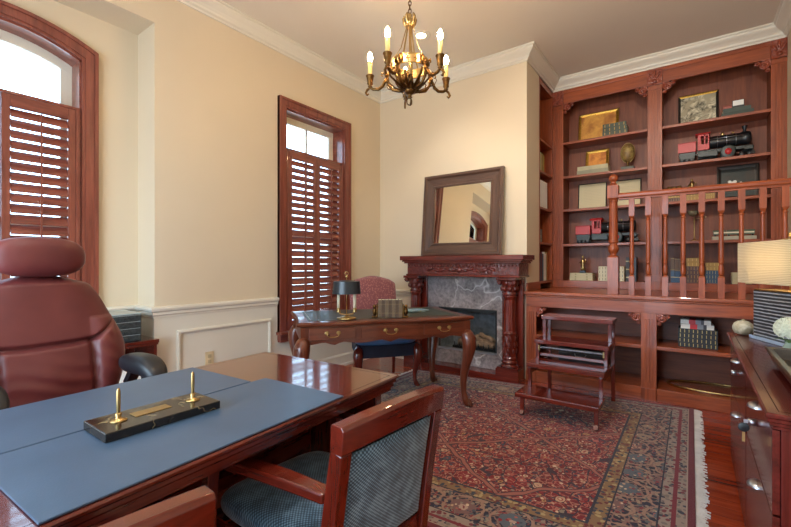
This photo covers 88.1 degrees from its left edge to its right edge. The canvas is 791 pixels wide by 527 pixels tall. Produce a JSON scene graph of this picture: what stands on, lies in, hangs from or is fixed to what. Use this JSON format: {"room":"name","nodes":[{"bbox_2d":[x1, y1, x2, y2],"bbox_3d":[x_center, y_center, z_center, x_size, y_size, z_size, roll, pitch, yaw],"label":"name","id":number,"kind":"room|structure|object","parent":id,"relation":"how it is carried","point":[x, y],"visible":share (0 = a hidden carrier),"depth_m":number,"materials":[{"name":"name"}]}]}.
{"room":"home office","nodes":[
{"label":"home office","id":0,"kind":"room"},
{"bbox_2d":[3,0,379,331],"bbox_3d":[-2.051,-0.492,3.043,0.500,3.285,6.100,0,0,36],"label":"wall","id":1,"kind":"structure","parent":0,"point":[188,101],"depth_m":3.23,"materials":[{"name":"paint"}]},
{"bbox_2d":[0,0,98,294],"bbox_3d":[-2.492,-0.436,2.569,0.265,2.372,1.059,0,0,36],"label":"window","id":2,"kind":"structure","parent":1,"relation":"in","point":[77,109],"depth_m":2.76,"materials":[{"name":"brown wood"}]},
{"bbox_2d":[0,92,0,279],"bbox_3d":[-2.568,-0.208,2.389,0.028,1.713,0.378,0,0,36],"label":"shutter","id":3,"kind":"object","parent":2,"relation":"attached to","point":[0,92],"depth_m":2.53,"materials":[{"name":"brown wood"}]},
{"bbox_2d":[1,92,75,279],"bbox_3d":[-2.343,-0.208,2.696,0.028,1.713,0.378,0,0,36],"label":"shutter","id":4,"kind":"object","parent":2,"relation":"attached to","point":[8,99],"depth_m":2.67,"materials":[{"name":"brown wood"}]},
{"bbox_2d":[106,297,278,318],"bbox_3d":[-1.624,0.361,3.410,0.318,0.087,1.353,0,0,36],"label":"trim","id":5,"kind":"structure","parent":1,"relation":"attached to","point":[222,306],"depth_m":3.24,"materials":[{"name":"paint"}]},
{"bbox_2d":[205,351,213,364],"bbox_3d":[-1.516,0.776,3.333,0.010,0.116,0.072,0,0,36],"label":"wall outlet","id":6,"kind":"object","parent":1,"relation":"attached to","point":[209,356],"visible":0.92,"depth_m":3.33,"materials":[{"name":"beige plastic"}]},
{"bbox_2d":[177,318,270,370],"bbox_3d":[-1.412,0.731,3.468,0.019,0.438,0.860,0,0,36],"label":"trim","id":7,"kind":"structure","parent":1,"relation":"attached to","point":[179,332],"depth_m":3.35,"materials":[{"name":"paint"}]},
{"bbox_2d":[141,297,410,372],"bbox_3d":[-1.838,0.720,2.901,0.597,0.640,5.692,0,0,42],"label":"wainscoting","id":8,"kind":"structure","parent":1,"relation":"attached to","point":[227,343],"depth_m":3.42,"materials":[{"name":"paint"}]},
{"bbox_2d":[276,95,350,342],"bbox_3d":[-0.868,-0.423,4.322,0.265,2.347,1.041,0,0,36],"label":"window","id":9,"kind":"structure","parent":1,"relation":"in","point":[337,131],"depth_m":4.25,"materials":[{"name":"brown wood"}]},
{"bbox_2d":[289,150,316,329],"bbox_3d":[-0.941,-0.229,4.145,0.028,1.753,0.370,0,0,36],"label":"shutter","id":10,"kind":"object","parent":9,"relation":"attached to","point":[299,266],"depth_m":4.12,"materials":[{"name":"brown wood"}]},
{"bbox_2d":[317,158,341,309],"bbox_3d":[-0.722,-0.229,4.445,0.028,1.753,0.370,0,0,36],"label":"shutter","id":11,"kind":"object","parent":9,"relation":"attached to","point":[331,263],"depth_m":4.42,"materials":[{"name":"brown wood"}]},
{"bbox_2d":[316,351,403,365],"bbox_3d":[-1.833,1.080,2.895,0.609,0.140,5.692,0,0,42],"label":"baseboard","id":12,"kind":"structure","parent":1,"relation":"attached to","point":[345,359],"depth_m":4.59,"materials":[{"name":"paint"}]},
{"bbox_2d":[177,0,790,103],"bbox_3d":[-0.019,-2.075,2.118,3.874,0.120,6.600,0,0,36],"label":"trim","id":13,"kind":"structure","parent":1,"relation":"attached to","point":[220,11],"depth_m":4.09,"materials":[{"name":"paint"}]},
{"bbox_2d":[380,61,538,378],"bbox_3d":[0.675,-0.492,4.780,1.857,3.285,0.400,0,0,36],"label":"wall","id":14,"kind":"structure","parent":0,"point":[490,119],"depth_m":4.50,"materials":[{"name":"paint"}]},
{"bbox_2d":[396,289,410,296],"bbox_3d":[-0.128,0.361,4.763,0.580,0.087,0.574,0,0,36],"label":"trim","id":15,"kind":"structure","parent":14,"relation":"attached to","point":[399,293],"depth_m":4.93,"materials":[{"name":"paint"}]},
{"bbox_2d":[222,0,780,92],"bbox_3d":[-0.061,-2.195,2.334,4.650,0.120,7.300,0,0,36],"label":"ceiling","id":16,"kind":"structure","parent":0,"point":[575,36],"depth_m":3.65,"materials":[{"name":"paint"}]},
{"bbox_2d":[365,0,450,108],"bbox_3d":[0.121,-1.587,2.706,0.564,1.095,0.592,0,0,-23],"label":"chandelier","id":17,"kind":"object","parent":16,"relation":"hanging from","point":[405,83],"visible":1,"depth_m":2.65,"materials":[{"name":"gold metal"}]},
{"bbox_2d":[386,66,436,94],"bbox_3d":[0.097,-1.179,2.710,0.348,0.095,0.335,0,0,13],"label":"chandelier","id":18,"kind":"object","parent":17,"relation":"on","point":[406,85],"depth_m":2.63,"materials":[{"name":"brown metal"}]},
{"bbox_2d":[413,30,429,40],"bbox_3d":[0.239,-2.130,3.824,0.176,0.009,0.176,0,0,36],"label":"recessed light","id":19,"kind":"object","parent":16,"relation":"in","point":[421,35],"visible":0.9,"depth_m":3.82,"materials":[{"name":"paint"}]},
{"bbox_2d":[346,357,744,526],"bbox_3d":[-0.061,1.210,2.334,4.650,0.120,7.300,0,0,36],"label":"floor","id":20,"kind":"structure","parent":0,"point":[724,506],"depth_m":2.50,"materials":[{"name":"brown wood"}]},
{"bbox_2d":[0,237,167,409],"bbox_3d":[-1.330,0.518,1.651,0.654,1.264,0.648,0,0,30],"label":"chair","id":21,"kind":"object","parent":20,"relation":"on","point":[58,337],"visible":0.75,"depth_m":1.75,"materials":[{"name":"red leather"}]},
{"bbox_2d":[124,335,158,355],"bbox_3d":[-2.192,0.845,2.539,0.345,0.610,1.224,0,0,36],"label":"base cabinet","id":22,"kind":"object","parent":20,"relation":"on","point":[147,344],"visible":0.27,"depth_m":2.92,"materials":[{"name":"brown wood"}]},
{"bbox_2d":[109,310,141,342],"bbox_3d":[-2.014,0.442,2.780,0.310,0.196,0.414,0,0,36],"label":"drawer box","id":23,"kind":"object","parent":22,"relation":"on","point":[128,322],"visible":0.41,"depth_m":2.81,"materials":[{"name":"grey plastic"}]},
{"bbox_2d":[98,485,215,526],"bbox_3d":[-0.614,0.740,0.661,0.605,0.803,0.518,0,0,40],"label":"chair","id":24,"kind":"object","parent":20,"relation":"on","point":[196,507],"visible":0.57,"depth_m":0.59,"materials":[{"name":"red wood"}]},
{"bbox_2d":[0,352,398,526],"bbox_3d":[-0.686,0.779,1.156,0.756,0.718,1.412,0,0,33],"label":"executive desk","id":25,"kind":"object","parent":20,"relation":"on","point":[363,389],"visible":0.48,"depth_m":1.29,"materials":[{"name":"brown wood"}]},
{"bbox_2d":[0,367,250,454],"bbox_3d":[-0.849,0.417,1.246,0.360,0.005,0.695,0,0,33],"label":"desk pad","id":26,"kind":"object","parent":25,"relation":"on","point":[22,426],"visible":0.88,"depth_m":1.19,"materials":[{"name":"blue leather"}]},
{"bbox_2d":[0,378,343,524],"bbox_3d":[-0.522,0.417,1.069,0.370,0.005,0.752,0,0,33],"label":"desk pad","id":27,"kind":"object","parent":25,"relation":"on","point":[49,480],"visible":0.94,"depth_m":0.91,"materials":[{"name":"blue leather"}]},
{"bbox_2d":[84,372,219,442],"bbox_3d":[-0.638,0.362,1.093,0.136,0.103,0.284,0,0,36],"label":"stand","id":28,"kind":"object","parent":27,"relation":"on","point":[118,425],"visible":1,"depth_m":1.05,"materials":[{"name":"black stone"}]},
{"bbox_2d":[202,384,443,526],"bbox_3d":[-0.197,0.740,1.206,0.605,0.803,0.518,0,0,40],"label":"chair","id":29,"kind":"object","parent":20,"relation":"on","point":[376,468],"visible":0.94,"depth_m":1.05,"materials":[{"name":"red wood"}]},
{"bbox_2d":[400,255,534,383],"bbox_3d":[0.794,0.534,4.433,1.410,1.232,0.660,0,0,36],"label":"fireplace","id":30,"kind":"object","parent":20,"relation":"on","point":[490,289],"visible":0.69,"depth_m":4.26,"materials":[{"name":"brown wood"}]},
{"bbox_2d":[421,166,504,255],"bbox_3d":[0.702,-0.537,4.399,0.940,0.905,0.133,0,0,36],"label":"mirror","id":31,"kind":"object","parent":30,"relation":"on","point":[463,212],"visible":0.97,"depth_m":4.38,"materials":[{"name":"brown wood"}]},
{"bbox_2d":[400,255,534,263],"bbox_3d":[0.708,-0.041,4.298,1.390,0.082,0.339,0,0,36],"label":"mantel shelf","id":32,"kind":"object","parent":30,"relation":"attached to","point":[453,259],"depth_m":4.07,"materials":[{"name":"brown wood"}]},
{"bbox_2d":[381,369,710,526],"bbox_3d":[0.618,1.144,2.885,2.532,0.010,2.550,0,0,36],"label":"rug","id":33,"kind":"object","parent":20,"relation":"on","point":[495,465],"visible":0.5,"depth_m":2.34,"materials":[{"name":"fabric"}]},
{"bbox_2d":[288,307,476,407],"bbox_3d":[-0.144,0.775,3.397,1.417,0.726,0.836,0,0,-17],"label":"writing desk","id":34,"kind":"object","parent":33,"relation":"on","point":[313,327],"visible":0.83,"depth_m":3.13,"materials":[{"name":"brown wood"}]},
{"bbox_2d":[332,271,360,319],"bbox_3d":[-0.364,0.236,3.042,0.212,0.353,0.151,0,0,-4],"label":"candle lamp","id":35,"kind":"object","parent":34,"relation":"on","point":[346,287],"visible":1,"depth_m":3.00,"materials":[{"name":"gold metal"}]},
{"bbox_2d":[336,294,340,312],"bbox_3d":[-0.423,0.291,3.038,0.039,0.147,0.039,0,0,36],"label":"candle","id":36,"kind":"object","parent":35,"relation":"on","point":[338,295],"depth_m":3.03,"materials":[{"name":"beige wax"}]},
{"bbox_2d":[352,294,356,312],"bbox_3d":[-0.304,0.291,3.046,0.039,0.147,0.039,0,0,36],"label":"candle","id":37,"kind":"object","parent":35,"relation":"on","point":[354,295],"depth_m":3.04,"materials":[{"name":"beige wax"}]},
{"bbox_2d":[372,303,377,317],"bbox_3d":[-0.158,0.361,3.150,0.045,0.101,0.094,0,0,-2],"label":"bookend","id":38,"kind":"object","parent":34,"relation":"on","point":[375,307],"visible":1,"depth_m":3.11,"materials":[{"name":"brown metal"}]},
{"bbox_2d":[378,299,381,317],"bbox_3d":[-0.120,0.344,3.158,0.026,0.135,0.100,0,0,-2],"label":"book","id":39,"kind":"object","parent":34,"relation":"on","point":[379,300],"visible":1,"depth_m":3.11,"materials":[{"name":"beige leather"}]},
{"bbox_2d":[382,299,384,317],"bbox_3d":[-0.094,0.344,3.159,0.026,0.135,0.100,0,0,-2],"label":"book","id":40,"kind":"object","parent":34,"relation":"on","point":[383,300],"visible":0.94,"depth_m":3.11,"materials":[{"name":"brown leather"}]},
{"bbox_2d":[385,299,388,317],"bbox_3d":[-0.068,0.344,3.160,0.026,0.135,0.100,0,0,-2],"label":"book","id":41,"kind":"object","parent":34,"relation":"on","point":[386,300],"visible":1,"depth_m":3.11,"materials":[{"name":"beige leather"}]},
{"bbox_2d":[388,299,391,317],"bbox_3d":[-0.042,0.344,3.161,0.026,0.135,0.100,0,0,-2],"label":"book","id":42,"kind":"object","parent":34,"relation":"on","point":[390,300],"visible":0.89,"depth_m":3.11,"materials":[{"name":"brown leather"}]},
{"bbox_2d":[392,299,394,317],"bbox_3d":[-0.015,0.344,3.162,0.026,0.135,0.100,0,0,-2],"label":"book","id":43,"kind":"object","parent":34,"relation":"on","point":[393,300],"visible":0.85,"depth_m":3.11,"materials":[{"name":"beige leather"}]},
{"bbox_2d":[395,299,398,317],"bbox_3d":[0.011,0.344,3.163,0.026,0.135,0.100,0,0,-2],"label":"book","id":44,"kind":"object","parent":34,"relation":"on","point":[396,300],"visible":1,"depth_m":3.11,"materials":[{"name":"brown leather"}]},
{"bbox_2d":[399,299,401,317],"bbox_3d":[0.037,0.344,3.163,0.026,0.135,0.100,0,0,-2],"label":"book","id":45,"kind":"object","parent":34,"relation":"on","point":[400,300],"visible":0.88,"depth_m":3.11,"materials":[{"name":"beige leather"}]},
{"bbox_2d":[402,303,408,317],"bbox_3d":[0.076,0.361,3.158,0.045,0.101,0.094,0,0,-2],"label":"bookend","id":46,"kind":"object","parent":34,"relation":"on","point":[404,307],"visible":1,"depth_m":3.12,"materials":[{"name":"brown metal"}]},
{"bbox_2d":[350,276,422,385],"bbox_3d":[-0.146,0.633,3.966,0.662,1.010,0.650,0,0,-18],"label":"chair","id":47,"kind":"object","parent":33,"relation":"on","point":[373,288],"visible":0.39,"depth_m":3.78,"materials":[{"name":"red fabric"}]},
{"bbox_2d":[515,313,616,430],"bbox_3d":[1.365,0.792,3.228,0.574,0.690,0.815,0,0,36],"label":"step stool","id":48,"kind":"object","parent":33,"relation":"on","point":[594,404],"visible":1,"depth_m":3.16,"materials":[{"name":"brown wood"}]},
{"bbox_2d":[524,281,753,413],"bbox_3d":[2.378,0.671,3.839,2.029,0.958,0.990,0,0,36],"label":"bookcase","id":49,"kind":"object","parent":20,"relation":"on","point":[648,354],"visible":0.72,"depth_m":3.60,"materials":[{"name":"brown wood"}]},
{"bbox_2d":[559,346,603,365],"bbox_3d":[1.802,0.926,3.931,0.400,0.235,0.264,0,0,36],"label":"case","id":50,"kind":"object","parent":49,"relation":"on","point":[568,353],"visible":0.39,"depth_m":3.84,"materials":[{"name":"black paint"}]},
{"bbox_2d":[536,328,640,347],"bbox_3d":[1.842,0.705,3.918,1.004,0.031,0.438,0,0,36],"label":"shelf","id":51,"kind":"object","parent":49,"relation":"attached to","point":[624,339],"depth_m":3.91,"materials":[{"name":"brown wood"}]},
{"bbox_2d":[657,338,730,357],"bbox_3d":[2.651,0.705,3.328,0.949,0.031,0.438,0,0,36],"label":"shelf","id":52,"kind":"object","parent":49,"relation":"attached to","point":[664,344],"depth_m":3.33,"materials":[{"name":"brown wood"}]},
{"bbox_2d":[678,342,717,349],"bbox_3d":[2.507,0.670,3.395,0.260,0.038,0.170,0,0,35],"label":"book","id":53,"kind":"object","parent":49,"relation":"on","point":[682,344],"visible":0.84,"depth_m":3.32,"materials":[{"name":"black leather"}]},
{"bbox_2d":[678,337,717,344],"bbox_3d":[2.507,0.632,3.395,0.260,0.038,0.170,0,0,37],"label":"book","id":54,"kind":"object","parent":53,"relation":"on","point":[680,339],"visible":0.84,"depth_m":3.32,"materials":[{"name":"black leather"}]},
{"bbox_2d":[678,333,717,340],"bbox_3d":[2.507,0.594,3.395,0.260,0.038,0.170,0,0,36],"label":"book","id":55,"kind":"object","parent":54,"relation":"on","point":[684,335],"visible":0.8,"depth_m":3.32,"materials":[{"name":"black leather"}]},
{"bbox_2d":[678,326,717,335],"bbox_3d":[2.507,0.556,3.395,0.260,0.038,0.170,0,0,35],"label":"book","id":56,"kind":"object","parent":55,"relation":"on","point":[680,330],"visible":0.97,"depth_m":3.33,"materials":[{"name":"black leather"}]},
{"bbox_2d":[680,321,713,330],"bbox_3d":[2.503,0.517,3.398,0.220,0.038,0.160,0,0,34],"label":"book","id":57,"kind":"object","parent":56,"relation":"on","point":[687,326],"visible":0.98,"depth_m":3.33,"materials":[{"name":"beige paper"}]},
{"bbox_2d":[681,317,710,325],"bbox_3d":[2.498,0.481,3.401,0.200,0.034,0.150,0,0,38],"label":"book","id":58,"kind":"object","parent":57,"relation":"on","point":[697,321],"visible":1,"depth_m":3.36,"materials":[{"name":"beige paper"}]},
{"bbox_2d":[666,380,730,396],"bbox_3d":[2.670,1.035,3.356,0.754,0.019,0.344,0,0,36],"label":"oval tray","id":59,"kind":"object","parent":49,"relation":"on","point":[698,386],"visible":0.5,"depth_m":3.44,"materials":[{"name":"orange paint"}]},
{"bbox_2d":[607,174,790,299],"bbox_3d":[2.436,-0.261,3.298,1.297,1.074,0.088,0,0,36],"label":"balustrade","id":60,"kind":"object","parent":49,"relation":"on","point":[613,190],"visible":0.88,"depth_m":3.34,"materials":[{"name":"brown wood"}]},
{"bbox_2d":[730,344,746,526],"bbox_3d":[1.894,0.803,1.927,0.493,0.694,0.874,0,0,36],"label":"file cabinet","id":61,"kind":"object","parent":20,"relation":"on","point":[738,376],"visible":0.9,"depth_m":1.98,"materials":[{"name":"brown wood"}]},
{"bbox_2d":[738,377,790,526],"bbox_3d":[1.414,0.803,1.288,0.517,0.694,0.697,0,0,36],"label":"file cabinet","id":62,"kind":"object","parent":20,"relation":"on","point":[768,450],"visible":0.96,"depth_m":1.25,"materials":[{"name":"brown wood"}]},
{"bbox_2d":[727,332,790,431],"bbox_3d":[1.690,0.431,1.639,0.482,0.047,1.634,0,0,36],"label":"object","id":63,"kind":"object","parent":62,"relation":"on","point":[772,390],"visible":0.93,"depth_m":1.44,"materials":[{"name":"brown wood"}]},
{"bbox_2d":[732,319,753,334],"bbox_3d":[1.987,0.362,2.338,0.098,0.089,0.098,0,0,36],"label":"ball","id":64,"kind":"object","parent":63,"relation":"on","point":[742,327],"visible":0.96,"depth_m":2.31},
{"bbox_2d":[738,231,790,346],"bbox_3d":[1.966,0.124,2.031,0.210,0.566,0.510,0,0,12],"label":"table lamp","id":65,"kind":"object","parent":63,"relation":"on","point":[762,262],"visible":1,"depth_m":2.09,"materials":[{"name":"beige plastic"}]},
{"bbox_2d":[764,346,790,383],"bbox_3d":[1.469,0.372,1.349,0.322,0.070,0.572,0,0,36],"label":"tray","id":66,"kind":"object","parent":63,"relation":"on","point":[781,357],"visible":1,"depth_m":1.55,"materials":[{"name":"beige metal"}]},
{"bbox_2d":[772,317,790,348],"bbox_3d":[1.667,0.315,1.717,0.124,0.184,0.125,0,0,36],"label":"flower vase","id":67,"kind":"object","parent":63,"relation":"on","point":[782,328],"visible":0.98,"depth_m":1.71,"materials":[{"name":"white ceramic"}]},
{"bbox_2d":[787,30,790,238],"bbox_3d":[1.745,-0.492,1.079,0.200,3.285,7.000,0,0,36],"label":"wall","id":68,"kind":"structure","parent":0,"point":[789,35],"depth_m":3.56,"materials":[{"name":"paint"}]},
{"bbox_3d":[2.572,-0.493,4.257,2.660,3.285,0.990,0,0,36],"label":"wall","id":69,"kind":"structure","parent":0,"visible":0},
{"bbox_2d":[539,77,552,286],"bbox_3d":[1.591,-0.867,4.693,0.277,2.287,0.537,0,0,36],"label":"bookcase","id":70,"kind":"object","parent":69,"relation":"attached to","point":[545,95],"visible":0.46,"depth_m":4.82,"materials":[{"name":"brown wood"}]},
{"bbox_2d":[542,252,544,280],"bbox_3d":[1.597,0.032,4.662,0.190,0.325,0.045,0,0,36],"label":"book","id":71,"kind":"object","parent":70,"relation":"on","point":[543,253],"visible":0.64,"depth_m":4.59,"materials":[{"name":"beige paper"}]},
{"bbox_2d":[553,37,787,292],"bbox_3d":[2.753,-0.928,4.344,2.017,2.410,0.336,0,0,36],"label":"bookcase","id":72,"kind":"object","parent":69,"relation":"attached to","point":[756,74],"visible":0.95,"depth_m":4.25,"materials":[{"name":"brown wood"}]},
{"bbox_2d":[570,278,594,280],"bbox_3d":[2.171,0.180,4.742,0.245,0.028,0.170,0,0,36],"label":"book","id":73,"kind":"object","parent":72,"relation":"on","point":[582,279],"visible":0.89,"depth_m":4.66,"materials":[{"name":"beige paper"}]},
{"bbox_2d":[570,275,595,277],"bbox_3d":[2.171,0.151,4.742,0.241,0.028,0.170,0,0,36],"label":"book","id":74,"kind":"object","parent":73,"relation":"on","point":[571,276],"visible":0.98,"depth_m":4.69,"materials":[{"name":"beige paper"}]},
{"bbox_2d":[570,273,594,275],"bbox_3d":[2.171,0.123,4.742,0.237,0.028,0.170,0,0,36],"label":"book","id":75,"kind":"object","parent":74,"relation":"on","point":[582,274],"visible":0.99,"depth_m":4.66,"materials":[{"name":"beige paper"}]},
{"bbox_2d":[579,255,585,272],"bbox_3d":[2.170,0.006,4.731,0.076,0.204,0.053,0,0,36],"label":"figurine","id":76,"kind":"object","parent":75,"relation":"on","point":[583,270],"visible":1,"depth_m":4.71,"materials":[{"name":"gold metal"}]},
{"bbox_2d":[578,182,606,207],"bbox_3d":[2.313,-0.789,4.810,0.306,0.318,0.051,0,0,36],"label":"framed certificate","id":77,"kind":"object","parent":72,"relation":"on","point":[590,194],"visible":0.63,"depth_m":4.81,"materials":[{"name":"paper"}]},
{"bbox_2d":[577,167,610,174],"bbox_3d":[2.272,-1.038,4.680,0.325,0.045,0.190,0,0,36],"label":"book","id":78,"kind":"object","parent":72,"relation":"on","point":[607,168],"visible":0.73,"depth_m":4.60,"materials":[{"name":"beige paper"}]},
{"bbox_2d":[577,163,610,170],"bbox_3d":[2.272,-1.083,4.680,0.315,0.045,0.190,0,0,36],"label":"book","id":79,"kind":"object","parent":78,"relation":"on","point":[606,165],"visible":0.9,"depth_m":4.60,"materials":[{"name":"beige paper"}]},
{"bbox_2d":[585,148,608,165],"bbox_3d":[2.328,-1.209,4.719,0.245,0.205,0.045,0,0,36],"label":"framed picture","id":80,"kind":"object","parent":79,"relation":"on","point":[596,157],"visible":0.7,"depth_m":4.72,"materials":[{"name":"metal"}]},
{"bbox_2d":[578,108,618,139],"bbox_3d":[2.361,-1.590,4.765,0.425,0.363,0.067,0,0,36],"label":"framed picture","id":81,"kind":"object","parent":72,"relation":"on","point":[590,125],"visible":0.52,"depth_m":4.79,"materials":[{"name":"metal"}]},
{"bbox_2d":[575,215,639,243],"bbox_3d":[2.380,-0.380,4.613,0.636,0.304,0.146,0,0,36],"label":"locomotive","id":82,"kind":"object","parent":72,"relation":"on","point":[584,234],"visible":0.79,"depth_m":4.61,"materials":[{"name":"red metal"}]},
{"bbox_2d":[598,277,625,280],"bbox_3d":[2.417,0.174,4.562,0.255,0.040,0.160,0,0,36],"label":"book","id":83,"kind":"object","parent":72,"relation":"on","point":[599,278],"visible":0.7,"depth_m":4.54,"materials":[{"name":"beige paper"}]},
{"bbox_2d":[599,274,625,277],"bbox_3d":[2.417,0.134,4.562,0.250,0.040,0.160,0,0,36],"label":"book","id":84,"kind":"object","parent":83,"relation":"on","point":[600,275],"visible":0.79,"depth_m":4.53,"materials":[{"name":"beige paper"}]},
{"bbox_2d":[598,270,625,273],"bbox_3d":[2.417,0.093,4.562,0.255,0.040,0.160,0,0,36],"label":"book","id":85,"kind":"object","parent":84,"relation":"on","point":[599,271],"visible":0.64,"depth_m":4.53,"materials":[{"name":"beige paper"}]},
{"bbox_2d":[602,128,628,135],"bbox_3d":[2.433,-1.429,4.519,0.245,0.042,0.150,0,0,35],"label":"book","id":86,"kind":"object","parent":72,"relation":"on","point":[621,130],"visible":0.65,"depth_m":4.46,"materials":[{"name":"beige paper"}]},
{"bbox_2d":[603,124,628,131],"bbox_3d":[2.433,-1.472,4.519,0.237,0.042,0.150,0,0,37],"label":"book","id":87,"kind":"object","parent":86,"relation":"on","point":[621,126],"visible":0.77,"depth_m":4.45,"materials":[{"name":"beige paper"}]},
{"bbox_2d":[603,121,626,128],"bbox_3d":[2.428,-1.514,4.523,0.229,0.042,0.150,0,0,34],"label":"book","id":88,"kind":"object","parent":87,"relation":"on","point":[622,122],"visible":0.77,"depth_m":4.46,"materials":[{"name":"beige paper"}]},
{"bbox_2d":[610,178,640,204],"bbox_3d":[2.591,-0.789,4.608,0.305,0.318,0.051,0,0,36],"label":"framed certificate","id":89,"kind":"object","parent":72,"relation":"on","point":[628,185],"visible":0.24,"depth_m":4.59,"materials":[{"name":"paper"}]},
{"bbox_2d":[620,143,634,168],"bbox_3d":[2.550,-1.170,4.490,0.144,0.311,0.128,0,0,36],"label":"globe ornament","id":90,"kind":"object","parent":72,"relation":"on","point":[627,153],"visible":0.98,"depth_m":4.45,"materials":[{"name":"metal"}]},
{"bbox_2d":[626,257,628,280],"bbox_3d":[2.560,0.063,4.495,0.032,0.262,0.160,0,0,36],"label":"book","id":91,"kind":"object","parent":72,"relation":"on","point":[627,258],"visible":0.46,"depth_m":4.43,"materials":[{"name":"beige paper"}]},
{"bbox_2d":[633,258,637,281],"bbox_3d":[2.613,0.067,4.456,0.032,0.254,0.160,0,0,36],"label":"book","id":92,"kind":"object","parent":72,"relation":"on","point":[635,274],"visible":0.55,"depth_m":4.40,"materials":[{"name":"black paint"}]},
{"bbox_2d":[671,258,674,281],"bbox_3d":[2.883,0.067,4.253,0.032,0.255,0.150,0,0,36],"label":"book","id":93,"kind":"object","parent":72,"relation":"on","point":[672,259],"visible":0.96,"depth_m":4.20,"materials":[{"name":"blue paper"}]},
{"bbox_2d":[675,258,678,282],"bbox_3d":[2.910,0.070,4.233,0.032,0.249,0.150,0,0,36],"label":"book","id":94,"kind":"object","parent":72,"relation":"on","point":[676,259],"visible":0.88,"depth_m":4.17,"materials":[{"name":"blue paper"}]},
{"bbox_2d":[678,259,680,282],"bbox_3d":[2.937,0.073,4.214,0.032,0.243,0.150,0,0,36],"label":"book","id":95,"kind":"object","parent":72,"relation":"on","point":[679,261],"visible":0.44,"depth_m":4.16,"materials":[{"name":"beige paper"}]},
{"bbox_2d":[688,211,705,240],"bbox_3d":[3.038,-0.379,4.122,0.154,0.302,0.092,0,0,36],"label":"scale","id":96,"kind":"object","parent":72,"relation":"on","point":[690,213],"visible":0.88,"depth_m":4.12,"materials":[{"name":"gold metal"}]},
{"bbox_2d":[688,211,698,216],"bbox_3d":[3.013,-0.502,4.140,0.092,0.056,0.092,0,0,36],"label":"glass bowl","id":97,"kind":"object","parent":96,"relation":"on","point":[691,213],"depth_m":4.11,"materials":[{"name":"beige glass"}]},
{"bbox_2d":[678,89,718,123],"bbox_3d":[3.117,-1.583,4.215,0.335,0.350,0.066,0,0,36],"label":"framed photograph","id":98,"kind":"object","parent":72,"relation":"on","point":[705,105],"visible":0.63,"depth_m":4.22,"materials":[{"name":"paper"}]},
{"bbox_2d":[678,125,755,161],"bbox_3d":[3.158,-1.167,4.046,0.600,0.304,0.146,0,0,36],"label":"locomotive","id":99,"kind":"object","parent":72,"relation":"on","point":[686,152],"visible":0.92,"depth_m":4.00,"materials":[{"name":"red metal"}]},
{"bbox_2d":[712,229,756,239],"bbox_3d":[3.267,-0.277,3.954,0.330,0.098,0.120,0,0,36],"label":"books","id":100,"kind":"object","parent":72,"relation":"on","point":[746,231],"visible":0.7,"depth_m":3.92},
{"bbox_2d":[721,108,753,115],"bbox_3d":[3.287,-1.428,3.939,0.235,0.040,0.160,0,0,36],"label":"book","id":101,"kind":"object","parent":72,"relation":"on","point":[750,109],"visible":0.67,"depth_m":3.87,"materials":[{"name":"grey paper"}]},
{"bbox_2d":[722,105,750,112],"bbox_3d":[3.282,-1.467,3.944,0.205,0.036,0.150,0,0,34],"label":"book","id":102,"kind":"object","parent":101,"relation":"on","point":[746,106],"visible":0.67,"depth_m":3.88,"materials":[{"name":"grey paper"}]},
{"bbox_2d":[732,99,744,107],"bbox_3d":[3.289,-1.528,3.926,0.090,0.085,0.030,0,0,36],"label":"place card","id":103,"kind":"object","parent":102,"relation":"on","point":[736,103],"visible":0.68,"depth_m":3.92,"materials":[{"name":"white paper"}]},
{"bbox_2d":[717,163,758,197],"bbox_3d":[3.375,-0.802,4.035,0.322,0.345,0.053,0,0,36],"label":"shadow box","id":104,"kind":"object","parent":72,"relation":"on","point":[744,172],"visible":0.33,"depth_m":4.04,"materials":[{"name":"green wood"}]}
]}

